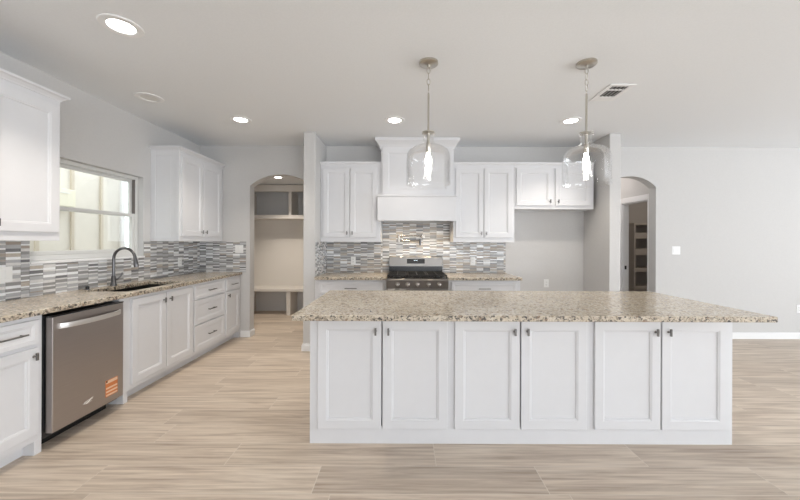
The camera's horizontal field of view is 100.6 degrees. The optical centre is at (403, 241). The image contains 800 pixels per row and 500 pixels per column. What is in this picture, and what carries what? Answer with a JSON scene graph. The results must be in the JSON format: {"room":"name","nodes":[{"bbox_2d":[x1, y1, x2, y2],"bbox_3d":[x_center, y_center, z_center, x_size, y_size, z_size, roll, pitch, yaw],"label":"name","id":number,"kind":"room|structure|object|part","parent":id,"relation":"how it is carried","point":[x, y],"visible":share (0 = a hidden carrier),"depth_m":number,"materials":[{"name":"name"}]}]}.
{"room":"kitchen","nodes":[
{"label":"kitchen","id":0,"kind":"room"},
{"bbox_2d":[0,52,199,255],"bbox_3d":[-3.010,-0.011,-0.225,0.160,2.740,10.250,0,0,0],"label":"wall","id":1,"kind":"structure","parent":0,"point":[95,132],"depth_m":3.27,"materials":[{"name":"paint"}]},
{"bbox_2d":[0,68,70,240],"bbox_3d":[-2.738,-0.557,2.128,0.380,1.095,0.837,0,0,0],"label":"upper cabinet","id":2,"kind":"object","parent":1,"relation":"attached to","point":[29,110],"visible":1,"depth_m":2.29,"materials":[{"name":"paint"}]},
{"bbox_3d":[-2.741,-1.081,2.128,0.370,0.048,0.837,0,0,0],"label":"crown moulding","id":3,"kind":"part","parent":2,"relation":"part of","materials":[{"name":"paint"}]},
{"bbox_2d":[29,159,144,263],"bbox_3d":[-2.998,-0.276,3.161,0.182,0.900,1.138,0,0,0],"label":"window","id":4,"kind":"structure","parent":1,"relation":"in","point":[122,188],"depth_m":3.46,"materials":[{"name":"white plastic"}]},
{"bbox_3d":[-3.010,-0.102,3.161,0.024,0.423,1.068,0,0,0],"label":"sash","id":5,"kind":"part","parent":4,"relation":"part of","materials":[{"name":"white plastic"}]},
{"bbox_3d":[-3.000,0.165,3.161,0.182,0.020,1.138,0,0,0],"label":"sill","id":6,"kind":"part","parent":4,"relation":"part of","materials":[{"name":"white paint"}]},
{"bbox_3d":[-3.038,-0.484,3.161,0.024,0.413,1.068,0,0,0],"label":"sash","id":7,"kind":"part","parent":4,"relation":"part of","materials":[{"name":"white plastic"}]},
{"bbox_3d":[-3.038,-0.484,3.161,0.006,0.377,1.032,0,0,0],"label":"pane","id":8,"kind":"part","parent":4,"relation":"part of","materials":[{"name":"clear glass"}]},
{"bbox_3d":[-3.010,-0.102,3.161,0.006,0.382,1.027,0,0,0],"label":"pane","id":9,"kind":"part","parent":4,"relation":"part of","materials":[{"name":"clear glass"}]},
{"bbox_2d":[0,241,245,300],"bbox_3d":[-2.596,0.211,3.260,0.668,0.438,3.000,0,0,0],"label":"tile backsplash","id":10,"kind":"structure","parent":1,"relation":"attached to","point":[160,260],"depth_m":3.37,"materials":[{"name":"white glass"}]},
{"bbox_2d":[0,266,12,282],"bbox_3d":[-2.915,0.238,2.415,0.010,0.115,0.116,0,0,0],"label":"light switch","id":11,"kind":"object","parent":10,"relation":"attached to","point":[5,272],"visible":1,"depth_m":2.43,"materials":[{"name":"white plastic"}]},
{"bbox_2d":[178,257,181,266],"bbox_3d":[-2.916,0.260,4.320,0.009,0.115,0.070,0,0,0],"label":"wall outlet","id":12,"kind":"object","parent":10,"relation":"attached to","point":[180,258],"visible":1,"depth_m":4.33,"materials":[{"name":"white plastic"}]},
{"bbox_2d":[235,245,242,252],"bbox_3d":[-2.355,0.100,4.745,0.116,0.115,0.010,0,0,0],"label":"light switch","id":13,"kind":"object","parent":10,"relation":"attached to","point":[238,248],"visible":1,"depth_m":4.74,"materials":[{"name":"white plastic"}]},
{"bbox_2d":[148,145,225,240],"bbox_3d":[-2.738,-0.557,4.277,0.380,1.095,0.955,0,0,0],"label":"upper cabinet","id":14,"kind":"object","parent":1,"relation":"attached to","point":[187,184],"visible":1,"depth_m":3.90,"materials":[{"name":"paint"}]},
{"bbox_3d":[-2.763,-0.533,3.837,0.330,1.047,0.006,0,0,0],"label":"panel","id":15,"kind":"part","parent":14,"relation":"part of","materials":[{"name":"paint"}]},
{"bbox_3d":[-2.741,-1.081,4.277,0.370,0.048,0.955,0,0,0],"label":"crown moulding","id":16,"kind":"part","parent":14,"relation":"part of","materials":[{"name":"paint"}]},
{"bbox_3d":[-2.588,-0.541,4.070,0.020,0.940,0.400,0,0,0],"label":"door","id":17,"kind":"part","parent":14,"relation":"part of","materials":[{"name":"paint"}]},
{"bbox_3d":[-2.588,-0.541,4.485,0.020,0.940,0.410,0,0,0],"label":"door","id":18,"kind":"part","parent":14,"relation":"part of","materials":[{"name":"paint"}]},
{"bbox_2d":[258,176,303,184],"bbox_3d":[-2.096,-1.127,5.785,2.400,0.100,1.770,0,0,0],"label":"ceiling","id":19,"kind":"structure","parent":0,"point":[287,180],"depth_m":5.92,"materials":[{"name":"paint"}]},
{"bbox_2d":[303,132,325,343],"bbox_3d":[-1.188,-0.004,4.460,0.147,2.740,0.600,0,0,0],"label":"wall","id":20,"kind":"structure","parent":0,"point":[314,147],"depth_m":4.16,"materials":[{"name":"paint"}]},
{"bbox_2d":[301,344,309,350],"bbox_3d":[-1.201,1.320,4.452,0.162,0.092,0.615,0,0,0],"label":"baseboard","id":21,"kind":"structure","parent":20,"relation":"attached to","point":[304,347],"depth_m":4.14,"materials":[{"name":"white paint"}]},
{"bbox_2d":[0,0,799,147],"bbox_3d":[3.035,-1.419,-0.225,12.240,0.120,10.250,0,0,0],"label":"ceiling","id":22,"kind":"structure","parent":0,"point":[706,73],"depth_m":2.58,"materials":[{"name":"paint"}]},
{"bbox_2d":[96,13,144,37],"bbox_3d":[-1.800,-1.371,2.115,0.236,0.008,0.236,0,0,0],"label":"recessed light","id":23,"kind":"object","parent":22,"relation":"in","point":[117,24],"visible":1,"depth_m":2.11,"materials":[{"name":"white paint"}]},
{"bbox_2d":[106,19,135,33],"bbox_3d":[-1.800,-1.375,2.115,0.146,0.002,0.146,0,0,0],"label":"diffuser","id":24,"kind":"object","parent":23,"relation":"attached to","point":[118,26],"depth_m":2.12,"materials":[{"name":"white plastic"}]},
{"bbox_2d":[134,92,163,102],"bbox_3d":[-2.430,-1.374,3.170,0.230,0.008,0.230,0,0,0],"label":"recessed light","id":25,"kind":"object","parent":22,"relation":"in","point":[148,97],"visible":1,"depth_m":3.16,"materials":[{"name":"white paint"}]},
{"bbox_2d":[140,95,158,100],"bbox_3d":[-2.430,-1.377,3.170,0.143,0.002,0.143,0,0,0],"label":"diffuser","id":26,"kind":"object","parent":25,"relation":"attached to","point":[143,97],"depth_m":3.17,"materials":[{"name":"white plastic"}]},
{"bbox_2d":[229,116,251,123],"bbox_3d":[-1.835,-1.372,3.730,0.230,0.008,0.230,0,0,0],"label":"recessed light","id":27,"kind":"object","parent":22,"relation":"in","point":[239,119],"visible":1,"depth_m":3.72,"materials":[{"name":"white paint"}]},
{"bbox_2d":[234,118,247,121],"bbox_3d":[-1.835,-1.375,3.730,0.143,0.002,0.143,0,0,0],"label":"diffuser","id":28,"kind":"object","parent":27,"relation":"attached to","point":[235,119],"depth_m":3.73,"materials":[{"name":"white plastic"}]},
{"bbox_2d":[384,116,404,123],"bbox_3d":[-0.105,-1.366,3.730,0.230,0.008,0.230,0,0,0],"label":"recessed light","id":29,"kind":"object","parent":22,"relation":"in","point":[392,119],"visible":1,"depth_m":3.72,"materials":[{"name":"white paint"}]},
{"bbox_2d":[388,118,400,122],"bbox_3d":[-0.105,-1.369,3.730,0.143,0.002,0.143,0,0,0],"label":"diffuser","id":30,"kind":"object","parent":29,"relation":"attached to","point":[390,120],"depth_m":3.74,"materials":[{"name":"white plastic"}]},
{"bbox_2d":[406,57,449,183],"bbox_3d":[0.186,-0.903,2.530,0.342,0.932,0.342,0,0,0],"label":"pendant light","id":31,"kind":"object","parent":22,"relation":"hanging from","point":[427,62],"visible":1,"depth_m":2.52,"materials":[{"name":"silver metal"}]},
{"bbox_3d":[0.185,-0.607,2.530,0.044,0.148,0.044,0,0,0],"label":"bulb","id":32,"kind":"part","parent":31,"relation":"part of","materials":[{"name":"white glass"}]},
{"bbox_3d":[0.186,-0.976,2.530,0.015,0.323,0.015,0,0,0],"label":"rod","id":33,"kind":"part","parent":31,"relation":"part of","materials":[{"name":"silver metal"}]},
{"bbox_2d":[560,117,581,124],"bbox_3d":[1.875,-1.359,3.730,0.230,0.008,0.230,0,0,0],"label":"recessed light","id":34,"kind":"object","parent":22,"relation":"in","point":[571,120],"visible":1,"depth_m":3.72,"materials":[{"name":"white paint"}]},
{"bbox_2d":[564,119,577,122],"bbox_3d":[1.875,-1.362,3.730,0.143,0.002,0.143,0,0,0],"label":"diffuser","id":35,"kind":"object","parent":34,"relation":"attached to","point":[565,120],"depth_m":3.73,"materials":[{"name":"white plastic"}]},
{"bbox_2d":[562,58,609,181],"bbox_3d":[1.390,-0.899,2.530,0.342,0.932,0.342,0,0,0],"label":"pendant light","id":36,"kind":"object","parent":22,"relation":"hanging from","point":[587,63],"visible":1,"depth_m":2.52,"materials":[{"name":"silver metal"}]},
{"bbox_3d":[1.390,-0.972,2.530,0.015,0.323,0.015,0,0,0],"label":"rod","id":37,"kind":"part","parent":36,"relation":"part of","materials":[{"name":"silver metal"}]},
{"bbox_3d":[1.389,-0.603,2.530,0.044,0.148,0.044,0,0,0],"label":"bulb","id":38,"kind":"part","parent":36,"relation":"part of","materials":[{"name":"white glass"}]},
{"bbox_3d":[1.391,-1.237,2.530,0.022,0.188,0.022,0,0,45],"label":"chain","id":39,"kind":"part","parent":36,"relation":"part of","materials":[{"name":"silver metal"}]},
{"bbox_2d":[589,84,636,100],"bbox_3d":[1.895,-1.359,3.030,0.226,0.008,0.340,0,0,0],"label":"ceiling vent","id":40,"kind":"object","parent":22,"relation":"in","point":[611,92],"visible":1,"depth_m":3.01,"materials":[{"name":"white metal"}]},
{"bbox_2d":[0,311,799,499],"bbox_3d":[2.770,1.420,0.825,12.750,0.080,12.350,0,0,0],"label":"floor","id":41,"kind":"structure","parent":0,"point":[232,422],"depth_m":2.13,"materials":[{"name":"brown wood"}]},
{"bbox_2d":[0,315,41,467],"bbox_3d":[-2.616,0.914,1.962,0.635,0.893,0.389,0,0,0],"label":"base cabinet","id":42,"kind":"object","parent":41,"relation":"on","point":[21,339],"visible":0.98,"depth_m":2.03,"materials":[{"name":"paint"}]},
{"bbox_3d":[-2.314,0.570,1.962,0.035,0.010,0.150,0,0,0],"label":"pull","id":43,"kind":"part","parent":42,"relation":"part of","materials":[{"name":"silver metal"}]},
{"bbox_3d":[-2.342,0.570,1.962,0.020,0.153,0.328,0,0,0],"label":"drawer","id":44,"kind":"part","parent":42,"relation":"part of","materials":[{"name":"paint"}]},
{"bbox_3d":[-2.343,0.949,1.962,0.020,0.555,0.328,0,0,0],"label":"door","id":45,"kind":"part","parent":42,"relation":"part of","materials":[{"name":"paint"}]},
{"bbox_3d":[-2.317,0.722,2.090,0.030,0.048,0.015,0,0,0],"label":"knob","id":46,"kind":"part","parent":42,"relation":"part of","materials":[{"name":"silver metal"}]},
{"bbox_2d":[0,272,241,322],"bbox_3d":[-2.624,0.448,3.250,0.615,0.035,3.020,0,0,0],"label":"countertop","id":47,"kind":"structure","parent":42,"relation":"on","point":[21,308],"depth_m":2.67,"materials":[{"name":"stone"}]},
{"bbox_2d":[110,247,138,285],"bbox_3d":[-2.743,0.239,3.281,0.270,0.382,0.097,0,0,0],"label":"faucet","id":48,"kind":"object","parent":47,"relation":"on","point":[135,261],"visible":1,"depth_m":3.25,"materials":[{"name":"grey metal"}]},
{"bbox_2d":[112,284,166,290],"bbox_3d":[-2.607,0.564,3.270,0.414,0.196,0.764,0,0,0],"label":"sink","id":49,"kind":"object","parent":47,"relation":"in","point":[148,285],"visible":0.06,"depth_m":3.52,"materials":[{"name":"black metal"}]},
{"bbox_2d":[41,301,123,443],"bbox_3d":[-2.581,0.923,2.445,0.664,0.876,0.562,0,0,0],"label":"dishwasher","id":50,"kind":"object","parent":41,"relation":"on","point":[82,347],"visible":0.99,"depth_m":2.35,"materials":[{"name":"silver metal"}]},
{"bbox_3d":[-2.450,1.324,2.445,0.020,0.075,0.546,0,0,0],"label":"kick plate","id":51,"kind":"part","parent":50,"relation":"part of","materials":[{"name":"black metal"}]},
{"bbox_3d":[-2.275,0.561,2.447,0.054,0.036,0.475,0,0,0],"label":"handle","id":52,"kind":"part","parent":50,"relation":"part of","materials":[{"name":"metal"}]},
{"bbox_2d":[108,285,192,403],"bbox_3d":[-2.618,0.914,3.216,0.630,0.893,0.947,0,0,0],"label":"base cabinet","id":53,"kind":"object","parent":41,"relation":"on","point":[157,326],"visible":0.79,"depth_m":3.13,"materials":[{"name":"paint"}]},
{"bbox_3d":[-2.343,0.860,3.057,0.020,0.733,0.405,0,0,0],"label":"door","id":54,"kind":"part","parent":53,"relation":"part of","materials":[{"name":"paint"}]},
{"bbox_3d":[-2.343,0.860,3.470,0.020,0.733,0.403,0,0,0],"label":"door","id":55,"kind":"part","parent":53,"relation":"part of","materials":[{"name":"paint"}]},
{"bbox_2d":[185,278,224,363],"bbox_3d":[-2.616,0.914,4.018,0.635,0.893,0.655,0,0,0],"label":"base cabinet","id":56,"kind":"object","parent":41,"relation":"on","point":[208,297],"visible":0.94,"depth_m":3.96,"materials":[{"name":"paint"}]},
{"bbox_3d":[-2.344,1.087,4.013,0.020,0.280,0.615,0,0,0],"label":"drawer","id":57,"kind":"part","parent":56,"relation":"part of","materials":[{"name":"paint"}]},
{"bbox_3d":[-2.343,0.797,4.013,0.020,0.270,0.615,0,0,0],"label":"drawer","id":58,"kind":"part","parent":56,"relation":"part of","materials":[{"name":"paint"}]},
{"bbox_3d":[-2.342,0.570,4.013,0.020,0.153,0.615,0,0,0],"label":"drawer","id":59,"kind":"part","parent":56,"relation":"part of","materials":[{"name":"paint"}]},
{"bbox_2d":[218,275,239,345],"bbox_3d":[-2.616,0.914,4.551,0.635,0.893,0.409,0,0,0],"label":"base cabinet","id":60,"kind":"object","parent":41,"relation":"on","point":[232,284],"visible":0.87,"depth_m":4.54,"materials":[{"name":"paint"}]},
{"bbox_3d":[-2.342,0.570,4.543,0.020,0.153,0.355,0,0,0],"label":"drawer","id":61,"kind":"part","parent":60,"relation":"part of","materials":[{"name":"paint"}]},
{"bbox_3d":[-2.343,0.944,4.543,0.020,0.565,0.355,0,0,0],"label":"door","id":62,"kind":"part","parent":60,"relation":"part of","materials":[{"name":"paint"}]},
{"bbox_2d":[254,286,302,314],"bbox_3d":[-1.991,1.113,6.350,1.966,0.500,0.440,0,0,0],"label":"bench","id":63,"kind":"object","parent":41,"relation":"on","point":[291,291],"visible":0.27,"depth_m":6.17,"materials":[{"name":"white paint"}]},
{"bbox_3d":[-1.990,0.891,6.350,1.966,0.055,0.440,0,0,0],"label":"seat","id":64,"kind":"part","parent":63,"relation":"part of","materials":[{"name":"white paint"}]},
{"bbox_2d":[315,280,386,299],"bbox_3d":[-0.671,0.921,4.430,0.893,0.893,0.650,0,0,0],"label":"base cabinet","id":65,"kind":"object","parent":41,"relation":"on","point":[322,287],"visible":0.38,"depth_m":4.15,"materials":[{"name":"paint"}]},
{"bbox_2d":[314,272,387,279],"bbox_3d":[-0.669,0.455,4.442,0.894,0.035,0.635,0,0,0],"label":"countertop","id":66,"kind":"structure","parent":65,"relation":"on","point":[328,275],"depth_m":4.21,"materials":[{"name":"stone"}]},
{"bbox_3d":[-0.661,0.576,4.150,0.810,0.153,0.020,0,0,0],"label":"drawer","id":67,"kind":"part","parent":65,"relation":"part of","materials":[{"name":"paint"}]},
{"bbox_2d":[310,321,449,443],"bbox_3d":[-0.163,0.923,2.597,0.953,0.893,0.780,0,0,0],"label":"base cabinet","id":68,"kind":"object","parent":41,"relation":"on","point":[371,381],"visible":0.91,"depth_m":2.25,"materials":[{"name":"paint"}]},
{"bbox_3d":[-0.368,0.896,2.247,0.430,0.730,0.020,0,0,0],"label":"door","id":69,"kind":"part","parent":68,"relation":"part of","materials":[{"name":"paint"}]},
{"bbox_3d":[0.074,0.897,2.247,0.438,0.730,0.020,0,0,0],"label":"door","id":70,"kind":"part","parent":68,"relation":"part of","materials":[{"name":"paint"}]},
{"bbox_2d":[386,256,448,290],"bbox_3d":[0.164,0.788,4.381,0.764,1.166,0.709,0,0,0],"label":"range","id":71,"kind":"object","parent":41,"relation":"on","point":[420,273],"visible":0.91,"depth_m":4.34,"materials":[{"name":"silver metal"}]},
{"bbox_2d":[387,274,445,278],"bbox_3d":[0.165,0.459,4.397,0.752,0.013,0.555,0,0,0],"label":"cooktop","id":72,"kind":"object","parent":71,"relation":"in","point":[388,277],"depth_m":4.20,"materials":[{"name":"black metal"}]},
{"bbox_3d":[0.164,0.881,4.106,0.756,0.600,0.038,0,0,0],"label":"oven door","id":73,"kind":"part","parent":71,"relation":"part of","materials":[{"name":"silver metal"}]},
{"bbox_3d":[0.165,0.513,4.100,0.764,0.115,0.050,0,0,0],"label":"control panel","id":74,"kind":"part","parent":71,"relation":"part of","materials":[{"name":"silver metal"}]},
{"bbox_2d":[448,280,519,290],"bbox_3d":[1.005,0.927,4.430,0.900,0.893,0.650,0,0,0],"label":"base cabinet","id":75,"kind":"object","parent":41,"relation":"on","point":[454,285],"visible":0.27,"depth_m":4.15,"materials":[{"name":"paint"}]},
{"bbox_2d":[445,273,521,280],"bbox_3d":[1.013,0.461,4.442,0.921,0.035,0.635,0,0,0],"label":"countertop","id":76,"kind":"structure","parent":75,"relation":"on","point":[450,276],"depth_m":4.26,"materials":[{"name":"stone"}]},
{"bbox_2d":[450,321,588,443],"bbox_3d":[0.786,0.926,2.597,0.945,0.893,0.780,0,0,0],"label":"base cabinet","id":77,"kind":"object","parent":41,"relation":"on","point":[511,382],"visible":0.9,"depth_m":2.25,"materials":[{"name":"paint"}]},
{"bbox_3d":[0.561,0.899,2.247,0.439,0.730,0.020,0,0,0],"label":"door","id":78,"kind":"part","parent":77,"relation":"part of","materials":[{"name":"paint"}]},
{"bbox_3d":[1.011,0.900,2.247,0.443,0.730,0.020,0,0,0],"label":"door","id":79,"kind":"part","parent":77,"relation":"part of","materials":[{"name":"paint"}]},
{"bbox_2d":[629,223,646,290],"bbox_3d":[4.843,0.517,6.397,1.090,1.740,0.395,0,0,0],"label":"pantry shelves","id":80,"kind":"object","parent":41,"relation":"on","point":[633,251],"visible":0.2,"depth_m":6.22,"materials":[{"name":"white paint"}]},
{"bbox_3d":[4.842,0.857,6.397,1.030,0.060,0.395,0,0,0],"label":"shelf","id":81,"kind":"part","parent":80,"relation":"part of","materials":[{"name":"white paint"}]},
{"bbox_3d":[4.843,0.522,6.397,1.030,0.070,0.395,0,0,0],"label":"shelf","id":82,"kind":"part","parent":80,"relation":"part of","materials":[{"name":"white paint"}]},
{"bbox_3d":[4.844,0.187,6.397,1.030,0.120,0.395,0,0,0],"label":"shelf","id":83,"kind":"part","parent":80,"relation":"part of","materials":[{"name":"white paint"}]},
{"bbox_3d":[4.845,-0.118,6.397,1.030,0.110,0.395,0,0,0],"label":"shelf","id":84,"kind":"part","parent":80,"relation":"part of","materials":[{"name":"white paint"}]},
{"bbox_2d":[589,322,731,444],"bbox_3d":[1.745,0.930,2.597,0.973,0.893,0.780,0,0,0],"label":"base cabinet","id":85,"kind":"object","parent":41,"relation":"on","point":[650,382],"visible":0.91,"depth_m":2.25,"materials":[{"name":"paint"}]},
{"bbox_2d":[292,290,777,322],"bbox_3d":[0.782,0.460,2.502,2.912,0.035,1.035,0,0,0],"label":"countertop","id":86,"kind":"structure","parent":85,"relation":"on","point":[334,305],"depth_m":2.22,"materials":[{"name":"stone"}]},
{"bbox_3d":[1.509,0.902,2.247,0.444,0.730,0.020,0,0,0],"label":"door","id":87,"kind":"part","parent":85,"relation":"part of","materials":[{"name":"paint"}]},
{"bbox_3d":[1.964,0.904,2.247,0.449,0.730,0.020,0,0,0],"label":"door","id":88,"kind":"part","parent":85,"relation":"part of","materials":[{"name":"paint"}]},
{"bbox_2d":[200,146,799,332],"bbox_3d":[2.925,0.010,5.715,12.450,2.740,1.910,0,0,0],"label":"wall","id":89,"kind":"structure","parent":0,"point":[733,214],"depth_m":4.76,"materials":[{"name":"paint"}]},
{"bbox_2d":[240,328,254,336],"bbox_3d":[-1.832,1.318,4.822,1.015,0.092,0.155,0,0,0],"label":"baseboard","id":90,"kind":"structure","parent":89,"relation":"attached to","point":[250,333],"depth_m":4.75,"materials":[{"name":"white paint"}]},
{"bbox_2d":[254,233,302,285],"bbox_3d":[-1.988,0.343,6.564,1.966,1.040,0.012,0,0,0],"label":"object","id":91,"kind":"structure","parent":89,"relation":"attached to","point":[278,257],"depth_m":6.56,"materials":[{"name":"white paint"}]},
{"bbox_2d":[254,185,303,232],"bbox_3d":[-1.980,-0.619,6.365,1.976,0.885,0.410,0,0,0],"label":"shelf","id":92,"kind":"object","parent":89,"relation":"attached to","point":[293,222],"visible":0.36,"depth_m":6.42,"materials":[{"name":"white paint"}]},
{"bbox_3d":[-1.986,-0.304,6.560,1.966,0.255,0.020,0,0,0],"label":"hook rail","id":93,"kind":"part","parent":92,"relation":"part of","materials":[{"name":"white paint"}]},
{"bbox_2d":[320,161,382,241],"bbox_3d":[-0.710,-0.536,4.570,0.805,1.068,0.380,0,0,0],"label":"upper cabinet","id":94,"kind":"object","parent":89,"relation":"attached to","point":[349,189],"visible":0.92,"depth_m":4.42,"materials":[{"name":"paint"}]},
{"bbox_3d":[-0.900,-0.527,4.420,0.354,0.923,0.020,0,0,0],"label":"door","id":95,"kind":"part","parent":94,"relation":"part of","materials":[{"name":"paint"}]},
{"bbox_3d":[-0.708,-1.052,4.587,0.805,0.038,0.346,0,0,0],"label":"crown moulding","id":96,"kind":"part","parent":94,"relation":"part of","materials":[{"name":"paint"}]},
{"bbox_3d":[-0.537,-0.525,4.420,0.359,0.923,0.020,0,0,0],"label":"door","id":97,"kind":"part","parent":94,"relation":"part of","materials":[{"name":"paint"}]},
{"bbox_2d":[315,223,505,276],"bbox_3d":[0.170,0.083,4.457,2.569,0.714,0.604,0,0,0],"label":"tile backsplash","id":98,"kind":"structure","parent":89,"relation":"attached to","point":[371,257],"depth_m":4.75,"materials":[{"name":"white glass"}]},
{"bbox_2d":[351,257,355,264],"bbox_3d":[-0.726,0.266,4.745,0.070,0.115,0.009,0,0,0],"label":"wall outlet","id":99,"kind":"object","parent":98,"relation":"attached to","point":[353,259],"visible":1,"depth_m":4.74,"materials":[{"name":"white plastic"}]},
{"bbox_2d":[398,234,424,245],"bbox_3d":[0.104,-0.031,4.679,0.381,0.161,0.141,0,0,0],"label":"pot filler","id":100,"kind":"object","parent":98,"relation":"attached to","point":[421,236],"visible":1,"depth_m":4.68,"materials":[{"name":"silver metal"}]},
{"bbox_3d":[0.070,-0.053,4.682,0.316,0.103,0.028,0,0,5],"label":"arm","id":101,"kind":"part","parent":100,"relation":"part of","materials":[{"name":"silver metal"}]},
{"bbox_3d":[0.103,-0.085,4.700,0.351,0.046,0.031,0,0,0],"label":"arm","id":102,"kind":"part","parent":100,"relation":"part of","materials":[{"name":"silver metal"}]},
{"bbox_2d":[470,257,474,264],"bbox_3d":[0.984,0.273,4.745,0.070,0.115,0.009,0,0,0],"label":"wall outlet","id":103,"kind":"object","parent":98,"relation":"attached to","point":[472,259],"visible":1,"depth_m":4.74,"materials":[{"name":"white plastic"}]},
{"bbox_2d":[375,137,459,222],"bbox_3d":[0.176,-0.821,4.527,1.113,1.093,0.465,0,0,0],"label":"range hood","id":104,"kind":"object","parent":89,"relation":"attached to","point":[428,196],"visible":0.99,"depth_m":4.38,"materials":[{"name":"paint"}]},
{"bbox_3d":[0.177,-0.934,4.395,0.923,0.640,0.020,0,0,0],"label":"panel","id":105,"kind":"part","parent":104,"relation":"part of","materials":[{"name":"paint"}]},
{"bbox_3d":[0.178,-1.298,4.545,1.113,0.138,0.430,0,0,0],"label":"crown moulding","id":106,"kind":"part","parent":104,"relation":"part of","materials":[{"name":"paint"}]},
{"bbox_2d":[450,162,514,241],"bbox_3d":[1.065,-0.530,4.570,0.815,1.068,0.380,0,0,0],"label":"upper cabinet","id":107,"kind":"object","parent":89,"relation":"attached to","point":[484,191],"visible":0.95,"depth_m":4.42,"materials":[{"name":"paint"}]},
{"bbox_3d":[0.873,-0.520,4.420,0.371,0.923,0.020,0,0,0],"label":"door","id":108,"kind":"part","parent":107,"relation":"part of","materials":[{"name":"paint"}]},
{"bbox_3d":[1.067,-1.045,4.587,0.815,0.038,0.346,0,0,0],"label":"crown moulding","id":109,"kind":"part","parent":107,"relation":"part of","materials":[{"name":"paint"}]},
{"bbox_3d":[1.254,-0.519,4.420,0.377,0.923,0.020,0,0,0],"label":"door","id":110,"kind":"part","parent":107,"relation":"part of","materials":[{"name":"paint"}]},
{"bbox_2d":[544,279,548,286],"bbox_3d":[2.038,0.592,4.756,0.070,0.115,0.009,0,0,0],"label":"wall outlet","id":111,"kind":"object","parent":89,"relation":"attached to","point":[546,281],"visible":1,"depth_m":4.75,"materials":[{"name":"white plastic"}]},
{"bbox_2d":[514,162,593,211],"bbox_3d":[2.002,-0.750,4.570,1.055,0.623,0.380,0,0,0],"label":"upper cabinet","id":112,"kind":"object","parent":89,"relation":"attached to","point":[538,186],"visible":0.93,"depth_m":4.42,"materials":[{"name":"paint"}]},
{"bbox_3d":[1.735,-0.731,4.420,0.480,0.495,0.020,0,0,0],"label":"door","id":113,"kind":"part","parent":112,"relation":"part of","materials":[{"name":"paint"}]},
{"bbox_3d":[2.003,-1.042,4.587,1.055,0.038,0.346,0,0,0],"label":"crown moulding","id":114,"kind":"part","parent":112,"relation":"part of","materials":[{"name":"paint"}]},
{"bbox_3d":[2.252,-0.730,4.420,0.475,0.495,0.020,0,0,0],"label":"door","id":115,"kind":"part","parent":112,"relation":"part of","materials":[{"name":"paint"}]},
{"bbox_2d":[672,246,679,254],"bbox_3d":[3.900,0.122,4.755,0.116,0.115,0.010,0,0,0],"label":"light switch","id":116,"kind":"object","parent":89,"relation":"attached to","point":[675,249],"visible":1,"depth_m":4.75,"materials":[{"name":"white plastic"}]},
{"bbox_2d":[732,332,799,338],"bbox_3d":[5.860,1.345,4.822,6.270,0.092,0.155,0,0,0],"label":"baseboard","id":117,"kind":"structure","parent":89,"relation":"attached to","point":[735,335],"depth_m":4.75,"materials":[{"name":"white paint"}]},
{"bbox_2d":[796,305,799,312],"bbox_3d":[5.657,0.958,4.756,0.070,0.115,0.009,0,0,0],"label":"wall outlet","id":118,"kind":"object","parent":89,"relation":"attached to","point":[797,306],"visible":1,"depth_m":4.75,"materials":[{"name":"white plastic"}]},
{"bbox_2d":[584,134,648,290],"bbox_3d":[3.172,0.011,5.430,1.195,2.740,2.540,0,0,0],"label":"wall","id":119,"kind":"structure","parent":0,"point":[602,224],"depth_m":4.29,"materials":[{"name":"paint"}]},
{"bbox_2d":[620,194,648,290],"bbox_3d":[3.710,0.331,5.287,0.118,2.105,0.755,0,0,0],"label":"trim","id":120,"kind":"structure","parent":119,"relation":"attached to","point":[624,229],"depth_m":5.57,"materials":[{"name":"white paint"}]},
{"bbox_2d":[629,202,646,290],"bbox_3d":[4.635,0.016,5.800,1.730,2.740,1.800,0,0,0],"label":"wall","id":121,"kind":"structure","parent":0,"point":[637,212],"depth_m":6.60,"materials":[{"name":"paint"}]},
{"bbox_3d":[-6.051,1.674,4.500,5.910,0.050,15.000,0,0,0],"label":"floor","id":122,"kind":"structure","parent":0,"visible":0},
{"bbox_2d":[30,168,110,250],"bbox_3d":[-4.448,-0.596,2.815,0.200,4.500,4.630,0,0,0],"label":"wall","id":123,"kind":"structure","parent":122,"relation":"on","point":[87,186],"depth_m":4.52,"materials":[{"name":"beige"}]},
{"bbox_2d":[60,188,75,206],"bbox_3d":[-4.274,-0.555,4.000,0.103,0.220,0.560,0,0,0],"label":"utility box","id":124,"kind":"object","parent":123,"relation":"attached to","point":[67,196],"visible":0.36,"depth_m":4.17,"materials":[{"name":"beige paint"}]},
{"bbox_2d":[34,170,103,250],"bbox_3d":[-4.337,-0.595,3.080,0.022,4.500,3.398,0,0,0],"label":"trim","id":125,"kind":"structure","parent":123,"relation":"attached to","point":[72,172],"depth_m":4.35,"materials":[{"name":"beige wood"}]}
]}

